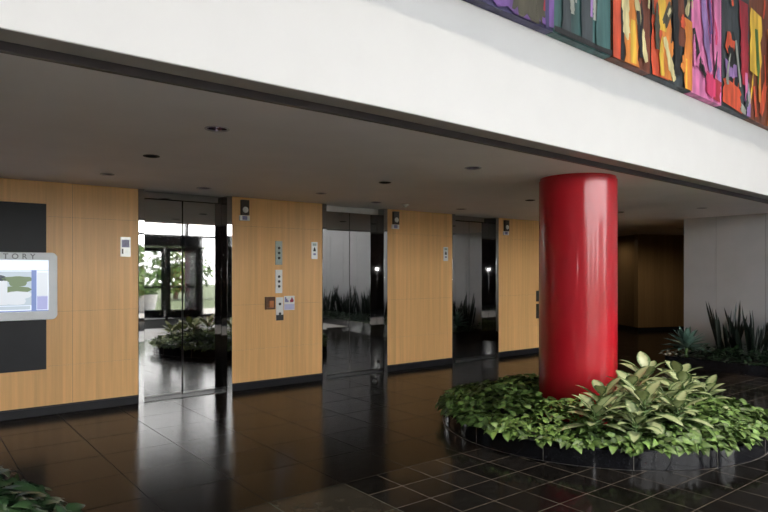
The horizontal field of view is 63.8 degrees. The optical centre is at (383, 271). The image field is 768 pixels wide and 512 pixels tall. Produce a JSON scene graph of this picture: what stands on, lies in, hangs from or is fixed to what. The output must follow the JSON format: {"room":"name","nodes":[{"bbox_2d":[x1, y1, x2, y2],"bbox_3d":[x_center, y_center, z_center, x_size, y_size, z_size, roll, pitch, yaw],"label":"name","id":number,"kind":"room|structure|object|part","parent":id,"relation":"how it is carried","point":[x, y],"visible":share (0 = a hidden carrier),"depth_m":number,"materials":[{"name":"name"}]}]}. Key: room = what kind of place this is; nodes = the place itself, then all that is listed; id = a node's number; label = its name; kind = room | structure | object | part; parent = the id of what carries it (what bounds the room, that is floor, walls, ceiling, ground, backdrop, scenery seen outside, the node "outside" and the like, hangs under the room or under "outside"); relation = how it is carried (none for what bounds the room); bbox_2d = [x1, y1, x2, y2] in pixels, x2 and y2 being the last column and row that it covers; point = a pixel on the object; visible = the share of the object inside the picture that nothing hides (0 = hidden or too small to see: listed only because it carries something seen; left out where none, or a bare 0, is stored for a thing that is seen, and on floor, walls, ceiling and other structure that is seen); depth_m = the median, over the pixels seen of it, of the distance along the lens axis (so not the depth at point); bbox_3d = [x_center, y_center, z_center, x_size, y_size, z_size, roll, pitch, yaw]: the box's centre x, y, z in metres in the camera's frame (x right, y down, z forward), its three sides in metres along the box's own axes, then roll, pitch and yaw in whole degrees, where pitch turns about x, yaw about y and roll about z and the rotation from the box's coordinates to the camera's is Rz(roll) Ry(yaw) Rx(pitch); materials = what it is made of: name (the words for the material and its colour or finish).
{"room":"office building lobby","nodes":[
{"label":"office building lobby","id":0,"kind":"room"},
{"bbox_2d":[0,178,538,410],"bbox_3d":[-2.485,0.284,7.738,17.600,2.531,0.200,0,0,-38],"label":"wall","id":1,"kind":"structure","parent":0,"point":[92,340],"depth_m":8.21,"materials":[{"name":"brown wood"}]},
{"bbox_2d":[0,201,45,372],"bbox_3d":[-4.025,0.158,6.396,0.930,1.789,0.021,0,0,-38],"label":"panel","id":2,"kind":"object","parent":1,"relation":"attached to","point":[22,225],"visible":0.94,"depth_m":6.54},
{"bbox_2d":[0,252,56,320],"bbox_3d":[-3.997,0.151,6.359,1.124,0.718,0.070,0,0,-38],"label":"screen","id":3,"kind":"object","parent":2,"relation":"attached to","point":[28,280],"visible":1,"depth_m":6.51,"materials":[{"name":"silver metal"}]},
{"bbox_2d":[0,395,137,420],"bbox_3d":[-6.128,1.500,4.758,8.188,0.099,0.018,0,0,-38],"label":"baseboard","id":4,"kind":"structure","parent":1,"relation":"attached to","point":[126,400],"depth_m":6.80,"materials":[{"name":"black"}]},
{"bbox_2d":[120,237,130,256],"bbox_3d":[-3.013,-0.293,7.192,0.115,0.230,0.010,0,0,-38],"label":"number plate","id":5,"kind":"object","parent":1,"relation":"attached to","point":[125,242],"visible":1,"depth_m":7.19,"materials":[{"name":"plastic"}]},
{"bbox_2d":[239,200,249,220],"bbox_3d":[-1.820,-0.810,8.089,0.144,0.270,0.062,0,0,-38],"label":"lantern","id":6,"kind":"object","parent":1,"relation":"attached to","point":[244,204],"visible":1,"depth_m":8.07,"materials":[{"name":"black metal"}]},
{"bbox_3d":[-1.833,-0.709,8.105,0.144,0.067,0.022,0,0,-38],"label":"plate","id":7,"kind":"part","parent":6,"relation":"part of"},
{"bbox_2d":[265,297,274,309],"bbox_3d":[-1.538,0.420,8.330,0.144,0.170,0.030,0,0,-38],"label":"box","id":8,"kind":"object","parent":1,"relation":"attached to","point":[269,301],"visible":1,"depth_m":8.33,"materials":[{"name":"brown wood"}]},
{"bbox_3d":[-1.544,0.420,8.340,0.105,0.124,0.005,0,0,-38],"label":"plate","id":9,"kind":"part","parent":8,"relation":"part of","materials":[{"name":"brown wood"}]},
{"bbox_3d":[-1.522,0.434,8.341,0.064,0.088,0.020,0,0,-38],"label":"door","id":10,"kind":"part","parent":8,"relation":"part of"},
{"bbox_2d":[232,373,322,390],"bbox_3d":[-1.426,1.500,8.426,1.373,0.099,0.018,0,0,-38],"label":"baseboard","id":11,"kind":"structure","parent":1,"relation":"attached to","point":[312,377],"depth_m":8.39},
{"bbox_2d":[275,241,281,264],"bbox_3d":[-1.434,-0.260,8.420,0.105,0.324,0.016,0,0,-38],"label":"panel","id":12,"kind":"object","parent":1,"relation":"attached to","point":[278,244],"visible":1,"depth_m":8.41,"materials":[{"name":"plastic"}]},
{"bbox_2d":[275,270,281,292],"bbox_3d":[-1.434,0.129,8.420,0.105,0.318,0.016,0,0,-38],"label":"panel","id":13,"kind":"object","parent":1,"relation":"attached to","point":[278,273],"visible":1,"depth_m":8.41,"materials":[{"name":"plastic"}]},
{"bbox_2d":[276,297,283,320],"bbox_3d":[-1.424,0.502,8.427,0.110,0.315,0.016,0,0,-38],"label":"panel","id":14,"kind":"object","parent":1,"relation":"attached to","point":[279,300],"visible":1,"depth_m":8.42,"materials":[{"name":"plastic"}]},
{"bbox_3d":[-1.426,0.502,8.430,0.110,0.315,0.010,0,0,-38],"label":"plate","id":15,"kind":"part","parent":14,"relation":"part of","materials":[{"name":"silver metal"}]},
{"bbox_3d":[-1.422,0.622,8.424,0.110,0.076,0.004,0,0,-38],"label":"plate","id":16,"kind":"part","parent":14,"relation":"part of","materials":[{"name":"plastic"}]},
{"bbox_2d":[284,296,294,309],"bbox_3d":[-1.309,0.427,8.523,0.164,0.195,0.008,0,0,-38],"label":"sign","id":17,"kind":"object","parent":1,"relation":"attached to","point":[289,301],"visible":1,"depth_m":8.52,"materials":[{"name":"white paper"}]},
{"bbox_2d":[311,242,317,258],"bbox_3d":[-0.989,-0.305,8.771,0.100,0.240,0.010,0,0,-38],"label":"number plate","id":18,"kind":"object","parent":1,"relation":"attached to","point":[314,245],"visible":1,"depth_m":8.77,"materials":[{"name":"plastic"}]},
{"bbox_2d":[391,211,398,228],"bbox_3d":[0.190,-0.810,9.658,0.144,0.270,0.062,0,0,-38],"label":"lantern","id":19,"kind":"object","parent":1,"relation":"attached to","point":[395,215],"visible":1,"depth_m":9.64,"materials":[{"name":"metal"}]},
{"bbox_2d":[387,358,452,371],"bbox_3d":[0.606,1.500,10.011,1.397,0.099,0.018,0,0,-38],"label":"baseboard","id":20,"kind":"structure","parent":1,"relation":"attached to","point":[420,364],"depth_m":9.97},
{"bbox_2d":[443,247,447,260],"bbox_3d":[1.036,-0.301,10.350,0.105,0.233,0.010,0,0,-38],"label":"number plate","id":21,"kind":"object","parent":1,"relation":"attached to","point":[445,249],"visible":1,"depth_m":10.34,"materials":[{"name":"plastic"}]},
{"bbox_2d":[503,220,508,234],"bbox_3d":[2.240,-0.810,11.257,0.144,0.270,0.062,0,0,-38],"label":"lantern","id":22,"kind":"object","parent":1,"relation":"attached to","point":[506,222],"visible":1,"depth_m":11.23,"materials":[{"name":"metal"}]},
{"bbox_2d":[499,347,538,357],"bbox_3d":[3.297,1.500,12.110,3.103,0.099,0.018,0,0,-38],"label":"baseboard","id":23,"kind":"structure","parent":1,"relation":"attached to","point":[530,350],"depth_m":11.48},
{"bbox_2d":[536,304,538,317],"bbox_3d":[2.986,0.750,11.868,0.173,0.280,0.016,0,0,-38],"label":"panel","id":24,"kind":"object","parent":1,"relation":"attached to","point":[537,305],"visible":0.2,"depth_m":11.83,"materials":[{"name":"plastic"}]},
{"bbox_2d":[536,291,538,301],"bbox_3d":[2.986,0.463,11.868,0.173,0.205,0.016,0,0,-38],"label":"panel","id":25,"kind":"object","parent":1,"relation":"attached to","point":[537,292],"visible":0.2,"depth_m":11.83,"materials":[{"name":"plastic"}]},
{"bbox_2d":[144,198,481,222],"bbox_3d":[-2.688,0.283,7.998,17.600,2.533,0.140,0,0,-38],"label":"wall","id":26,"kind":"structure","parent":0,"point":[144,198],"depth_m":8.24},
{"bbox_2d":[0,328,767,511],"bbox_3d":[3.367,1.550,7.065,26.000,0.001,17.000,0,0,-38],"label":"floor","id":27,"kind":"structure","parent":0,"point":[357,443],"depth_m":5.13,"materials":[{"name":"black tile"}]},
{"bbox_2d":[138,189,231,402],"bbox_3d":[-2.502,0.284,7.727,1.176,2.531,0.227,0,0,-38],"label":"elevator","id":28,"kind":"object","parent":27,"relation":"on","point":[185,248],"visible":0.99,"depth_m":7.78,"materials":[{"name":"metal"}]},
{"bbox_3d":[-2.756,0.324,7.631,0.515,2.428,0.036,0,0,-40],"label":"door panel","id":29,"kind":"part","parent":28,"relation":"part of","materials":[{"name":"metal"}]},
{"bbox_3d":[-2.505,1.546,7.732,1.034,0.008,0.215,0,0,-38],"label":"sill","id":30,"kind":"part","parent":28,"relation":"part of","materials":[{"name":"silver metal"}]},
{"bbox_3d":[-2.347,0.324,7.950,0.515,2.428,0.036,0,0,-40],"label":"door panel","id":31,"kind":"part","parent":28,"relation":"part of","materials":[{"name":"metal"}]},
{"bbox_2d":[322,204,386,379],"bbox_3d":[-0.483,0.284,9.302,1.186,2.531,0.227,0,0,-38],"label":"elevator","id":32,"kind":"object","parent":27,"relation":"on","point":[354,246],"visible":0.8,"depth_m":9.41,"materials":[{"name":"metal"}]},
{"bbox_3d":[-0.739,0.324,9.204,0.520,2.428,0.036,0,0,-38],"label":"door panel","id":33,"kind":"part","parent":32,"relation":"part of","materials":[{"name":"metal"}]},
{"bbox_3d":[-0.487,1.546,9.306,1.044,0.008,0.215,0,0,-38],"label":"sill","id":34,"kind":"part","parent":32,"relation":"part of","materials":[{"name":"silver metal"}]},
{"bbox_3d":[-0.326,0.324,9.526,0.520,2.428,0.036,0,0,-38],"label":"door panel","id":35,"kind":"part","parent":32,"relation":"part of","materials":[{"name":"metal"}]},
{"bbox_2d":[452,214,498,362],"bbox_3d":[1.547,0.284,10.885,1.157,2.531,0.227,0,0,-38],"label":"elevator","id":36,"kind":"object","parent":27,"relation":"on","point":[475,245],"visible":0.84,"depth_m":11.02,"materials":[{"name":"metal"}]},
{"bbox_3d":[1.296,0.324,10.792,0.505,2.428,0.036,0,0,-38],"label":"door panel","id":37,"kind":"part","parent":36,"relation":"part of","materials":[{"name":"metal"}]},
{"bbox_3d":[1.543,1.546,10.890,1.015,0.008,0.215,0,0,-38],"label":"sill","id":38,"kind":"part","parent":36,"relation":"part of","materials":[{"name":"silver metal"}]},
{"bbox_3d":[1.698,0.324,11.105,0.505,2.428,0.036,0,0,-38],"label":"door panel","id":39,"kind":"part","parent":36,"relation":"part of","materials":[{"name":"metal"}]},
{"bbox_2d":[539,173,617,423],"bbox_3d":[2.034,0.284,6.482,0.788,2.532,0.788,0,0,-38],"label":"column","id":40,"kind":"structure","parent":27,"relation":"on","point":[578,212],"depth_m":6.14,"materials":[{"name":"red paint"}]},
{"bbox_2d":[443,385,767,470],"bbox_3d":[2.168,1.472,6.358,3.116,0.156,3.116,0,0,-38],"label":"planter","id":41,"kind":"object","parent":27,"relation":"on","point":[649,460],"visible":0.3,"depth_m":4.97,"materials":[{"name":"black stone"}]},
{"bbox_2d":[561,394,628,432],"bbox_3d":[1.781,1.191,5.214,0.576,0.386,0.556,0,0,-38],"label":"cane","id":42,"kind":"object","parent":41,"relation":"in","point":[602,402],"visible":0.98,"depth_m":5.19,"materials":[{"name":"green plant"}]},
{"bbox_3d":[1.786,1.249,5.195,0.122,0.204,0.123,0,0,-38],"label":"stem","id":43,"kind":"part","parent":42,"relation":"part of","materials":[{"name":"green plant"}]},
{"bbox_2d":[435,373,767,458],"bbox_3d":[2.165,1.300,6.358,3.254,0.305,3.283,0,0,-4],"label":"ground cover","id":44,"kind":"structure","parent":41,"relation":"in","point":[739,428],"depth_m":5.45,"materials":[{"name":"green plant"}]},
{"bbox_2d":[568,377,633,420],"bbox_3d":[1.952,1.141,5.575,0.556,0.386,0.576,0,0,-22],"label":"cane","id":45,"kind":"object","parent":44,"relation":"on","point":[609,389],"visible":0.32,"depth_m":5.57,"materials":[{"name":"green plant"}]},
{"bbox_2d":[594,366,660,409],"bbox_3d":[2.268,1.083,5.717,0.584,0.405,0.605,0,0,-35],"label":"cane","id":46,"kind":"object","parent":44,"relation":"on","point":[634,379],"visible":0.41,"depth_m":5.74,"materials":[{"name":"green plant"}]},
{"bbox_2d":[619,351,675,391],"bbox_3d":[2.602,1.032,6.128,0.645,0.432,0.623,0,0,-7],"label":"cane","id":47,"kind":"object","parent":44,"relation":"on","point":[643,359],"visible":0.49,"depth_m":6.21,"materials":[{"name":"green plant"}]},
{"bbox_3d":[2.608,1.097,6.148,0.137,0.229,0.138,0,0,-7],"label":"stem","id":48,"kind":"part","parent":47,"relation":"part of","materials":[{"name":"green plant"}]},
{"bbox_2d":[654,360,711,398],"bbox_3d":[3.054,1.093,6.361,0.605,0.405,0.584,0,0,24],"label":"cane","id":49,"kind":"object","parent":44,"relation":"on","point":[673,365],"visible":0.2,"depth_m":6.30,"materials":[{"name":"green plant"}]},
{"bbox_2d":[659,371,710,405],"bbox_3d":[2.941,1.131,6.050,0.576,0.386,0.556,0,0,12],"label":"cane","id":50,"kind":"object","parent":44,"relation":"on","point":[681,375],"visible":0.51,"depth_m":5.99,"materials":[{"name":"green plant"}]},
{"bbox_2d":[582,391,636,428],"bbox_3d":[1.947,1.189,5.346,0.528,0.366,0.547,0,0,27],"label":"cane","id":51,"kind":"object","parent":41,"relation":"in","point":[615,402],"visible":0.45,"depth_m":5.31,"materials":[{"name":"green plant"}]},
{"bbox_2d":[610,399,666,442],"bbox_3d":[2.079,1.245,5.085,0.490,0.328,0.473,0,0,-19],"label":"cane","id":52,"kind":"object","parent":41,"relation":"in","point":[635,419],"visible":0.9,"depth_m":5.09,"materials":[{"name":"green plant"}]},
{"bbox_3d":[2.081,1.294,5.101,0.104,0.174,0.105,0,0,-19],"label":"stem","id":53,"kind":"part","parent":52,"relation":"part of","materials":[{"name":"green plant"}]},
{"bbox_2d":[615,376,683,438],"bbox_3d":[2.263,1.132,5.314,0.623,0.432,0.645,0,0,9],"label":"cane","id":54,"kind":"object","parent":41,"relation":"in","point":[650,394],"visible":0.73,"depth_m":5.28,"materials":[{"name":"green plant"}]},
{"bbox_3d":[2.245,1.197,5.326,0.138,0.229,0.137,0,0,9],"label":"stem","id":55,"kind":"part","parent":54,"relation":"part of","materials":[{"name":"green plant"}]},
{"bbox_2d":[646,380,698,412],"bbox_3d":[2.589,1.151,5.669,0.556,0.386,0.576,0,0,40],"label":"cane","id":56,"kind":"object","parent":41,"relation":"in","point":[676,385],"visible":0.29,"depth_m":5.64,"materials":[{"name":"green plant"}]},
{"bbox_2d":[647,390,713,433],"bbox_3d":[2.559,1.199,5.347,0.528,0.366,0.547,0,0,-4],"label":"cane","id":57,"kind":"object","parent":41,"relation":"in","point":[679,401],"visible":0.69,"depth_m":5.33,"materials":[{"name":"green plant"}]},
{"bbox_3d":[2.542,1.254,5.354,0.117,0.194,0.116,0,0,-4],"label":"stem","id":58,"kind":"part","parent":57,"relation":"part of","materials":[{"name":"green plant"}]},
{"bbox_2d":[692,374,732,409],"bbox_3d":[3.249,1.227,6.247,0.518,0.347,0.500,0,0,43],"label":"cane","id":59,"kind":"object","parent":41,"relation":"in","point":[710,382],"visible":0.48,"depth_m":6.25,"materials":[{"name":"green plant"}]},
{"bbox_2d":[665,350,767,376],"bbox_3d":[7.826,1.472,7.404,1.346,0.155,8.450,0,0,-38],"label":"planting bed","id":60,"kind":"object","parent":27,"relation":"on","point":[740,367],"visible":0.62,"depth_m":9.71,"materials":[{"name":"black stone"}]},
{"bbox_2d":[661,326,712,356],"bbox_3d":[5.003,1.163,10.231,0.796,0.524,0.782,0,0,20],"label":"agave","id":61,"kind":"object","parent":60,"relation":"on","point":[686,338],"visible":0.96,"depth_m":10.16,"materials":[{"name":"green plant"}]},
{"bbox_2d":[659,342,767,366],"bbox_3d":[7.772,1.291,7.383,1.552,0.288,8.662,0,0,-38],"label":"ground cover","id":62,"kind":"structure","parent":60,"relation":"in","point":[716,351],"depth_m":9.91,"materials":[{"name":"green plant"}]},
{"bbox_2d":[706,301,746,356],"bbox_3d":[5.797,0.950,10.391,0.512,0.958,0.491,0,0,-2],"label":"snake plant","id":63,"kind":"object","parent":60,"relation":"on","point":[714,322],"visible":0.74,"depth_m":10.37,"materials":[{"name":"green plant"}]},
{"bbox_2d":[724,308,767,359],"bbox_3d":[6.044,0.998,10.087,0.687,0.862,0.716,0,0,-9],"label":"snake plant","id":64,"kind":"object","parent":60,"relation":"on","point":[751,343],"visible":0.8,"depth_m":10.02,"materials":[{"name":"green plant"}]},
{"bbox_3d":[-2.966,1.473,2.404,3.200,0.155,3.200,0,0,-38],"label":"planter","id":65,"kind":"object","parent":27,"relation":"on","visible":0},
{"bbox_2d":[0,466,84,511],"bbox_3d":[-2.518,1.201,2.766,2.371,0.608,3.531,0,0,-38],"label":"ground cover","id":66,"kind":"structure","parent":65,"relation":"in","point":[16,495],"depth_m":3.31,"materials":[{"name":"green plant"}]},
{"bbox_2d":[0,0,767,194],"bbox_3d":[0.535,-3.216,4.361,18.212,4.467,0.370,0,0,-40],"label":"wall","id":67,"kind":"structure","parent":0,"point":[461,62],"depth_m":3.96,"materials":[{"name":"white paint"}]},
{"bbox_2d":[0,27,767,203],"bbox_3d":[0.526,-0.981,4.371,18.212,0.004,0.393,0,0,-40],"label":"trim","id":68,"kind":"structure","parent":67,"relation":"attached to","point":[7,35],"depth_m":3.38,"materials":[{"name":"white paint"}]},
{"bbox_2d":[463,0,553,34],"bbox_3d":[0.230,-2.780,3.818,2.663,1.940,0.115,0,0,-39],"label":"painted panel","id":69,"kind":"object","parent":67,"relation":"attached to","point":[537,15],"visible":1,"depth_m":4.44,"materials":[{"name":"purple paint"}]},
{"bbox_2d":[545,0,611,58],"bbox_3d":[1.576,-2.780,4.946,0.835,1.940,0.089,0,0,-40],"label":"painted panel","id":70,"kind":"object","parent":67,"relation":"attached to","point":[584,25],"visible":1,"depth_m":4.93,"materials":[{"name":"teal paint"}]},
{"bbox_2d":[604,0,649,75],"bbox_3d":[2.155,-2.780,5.440,0.673,1.940,0.103,0,0,-40],"label":"painted panel","id":71,"kind":"object","parent":67,"relation":"attached to","point":[629,19],"visible":1,"depth_m":5.39,"materials":[{"name":"orange paint"}]},
{"bbox_2d":[643,0,692,93],"bbox_3d":[2.744,-2.780,5.945,0.866,1.940,0.097,0,0,-41],"label":"painted panel","id":72,"kind":"object","parent":67,"relation":"attached to","point":[670,20],"visible":1,"depth_m":5.92,"materials":[{"name":"orange paint"}]},
{"bbox_2d":[684,0,721,106],"bbox_3d":[3.364,-2.780,6.483,0.766,1.940,0.097,0,0,-41],"label":"painted panel","id":73,"kind":"object","parent":67,"relation":"attached to","point":[705,14],"visible":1,"depth_m":6.44,"materials":[{"name":"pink paint"}]},
{"bbox_2d":[715,0,750,118],"bbox_3d":[3.969,-2.780,7.009,0.826,1.940,0.099,0,0,-41],"label":"painted panel","id":74,"kind":"object","parent":67,"relation":"attached to","point":[735,90],"visible":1,"depth_m":6.97,"materials":[{"name":"multicoloured paint"}]},
{"bbox_2d":[742,0,767,130],"bbox_3d":[4.675,-2.780,7.633,1.047,1.940,0.092,0,0,-41],"label":"painted panel","id":75,"kind":"object","parent":67,"relation":"attached to","point":[758,9],"visible":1,"depth_m":7.47,"materials":[{"name":"multicoloured paint"}]},
{"bbox_2d":[0,53,767,236],"bbox_3d":[0.845,-1.083,10.298,26.000,0.200,8.800,0,0,-38],"label":"ceiling","id":76,"kind":"structure","parent":0,"point":[60,123],"depth_m":5.30,"materials":[{"name":"paint"}]},
{"bbox_2d":[100,173,113,175],"bbox_3d":[-2.782,-1.024,6.200,0.136,0.096,0.136,0,0,-38],"label":"recessed light","id":77,"kind":"object","parent":76,"relation":"in","point":[104,174],"visible":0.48,"depth_m":6.24,"materials":[{"name":"grey metal"}]},
{"bbox_2d":[143,154,159,157],"bbox_3d":[-1.969,-1.024,5.224,0.136,0.096,0.136,0,0,-38],"label":"recessed light","id":78,"kind":"object","parent":76,"relation":"in","point":[146,155],"visible":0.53,"depth_m":5.26,"materials":[{"name":"black metal"}]},
{"bbox_2d":[204,126,229,131],"bbox_3d":[-1.144,-1.024,4.231,0.170,0.096,0.170,0,0,-38],"label":"recessed light","id":79,"kind":"object","parent":76,"relation":"in","point":[208,128],"visible":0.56,"depth_m":4.28,"materials":[{"name":"metal"}]},
{"bbox_2d":[465,166,481,169],"bbox_3d":[0.840,-1.024,5.817,0.160,0.096,0.160,0,0,-38],"label":"recessed light","id":80,"kind":"object","parent":76,"relation":"in","point":[470,167],"visible":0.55,"depth_m":5.87,"materials":[{"name":"grey metal"}]},
{"bbox_2d":[618,234,683,327],"bbox_3d":[8.992,0.234,18.322,5.240,2.433,3.997,0,0,-6],"label":"wall","id":81,"kind":"structure","parent":0,"point":[650,267],"depth_m":16.31,"materials":[{"name":"brown wood"}]},
{"bbox_2d":[618,324,683,331],"bbox_3d":[8.629,1.500,18.683,5.292,0.100,3.942,0,0,-16],"label":"baseboard","id":82,"kind":"structure","parent":81,"relation":"attached to","point":[619,325],"depth_m":16.29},
{"bbox_2d":[684,213,767,354],"bbox_3d":[8.926,-1.950,7.336,0.300,7.000,10.590,0,0,-38],"label":"wall","id":83,"kind":"structure","parent":0,"point":[726,257],"depth_m":10.86,"materials":[{"name":"white paint"}]}
]}

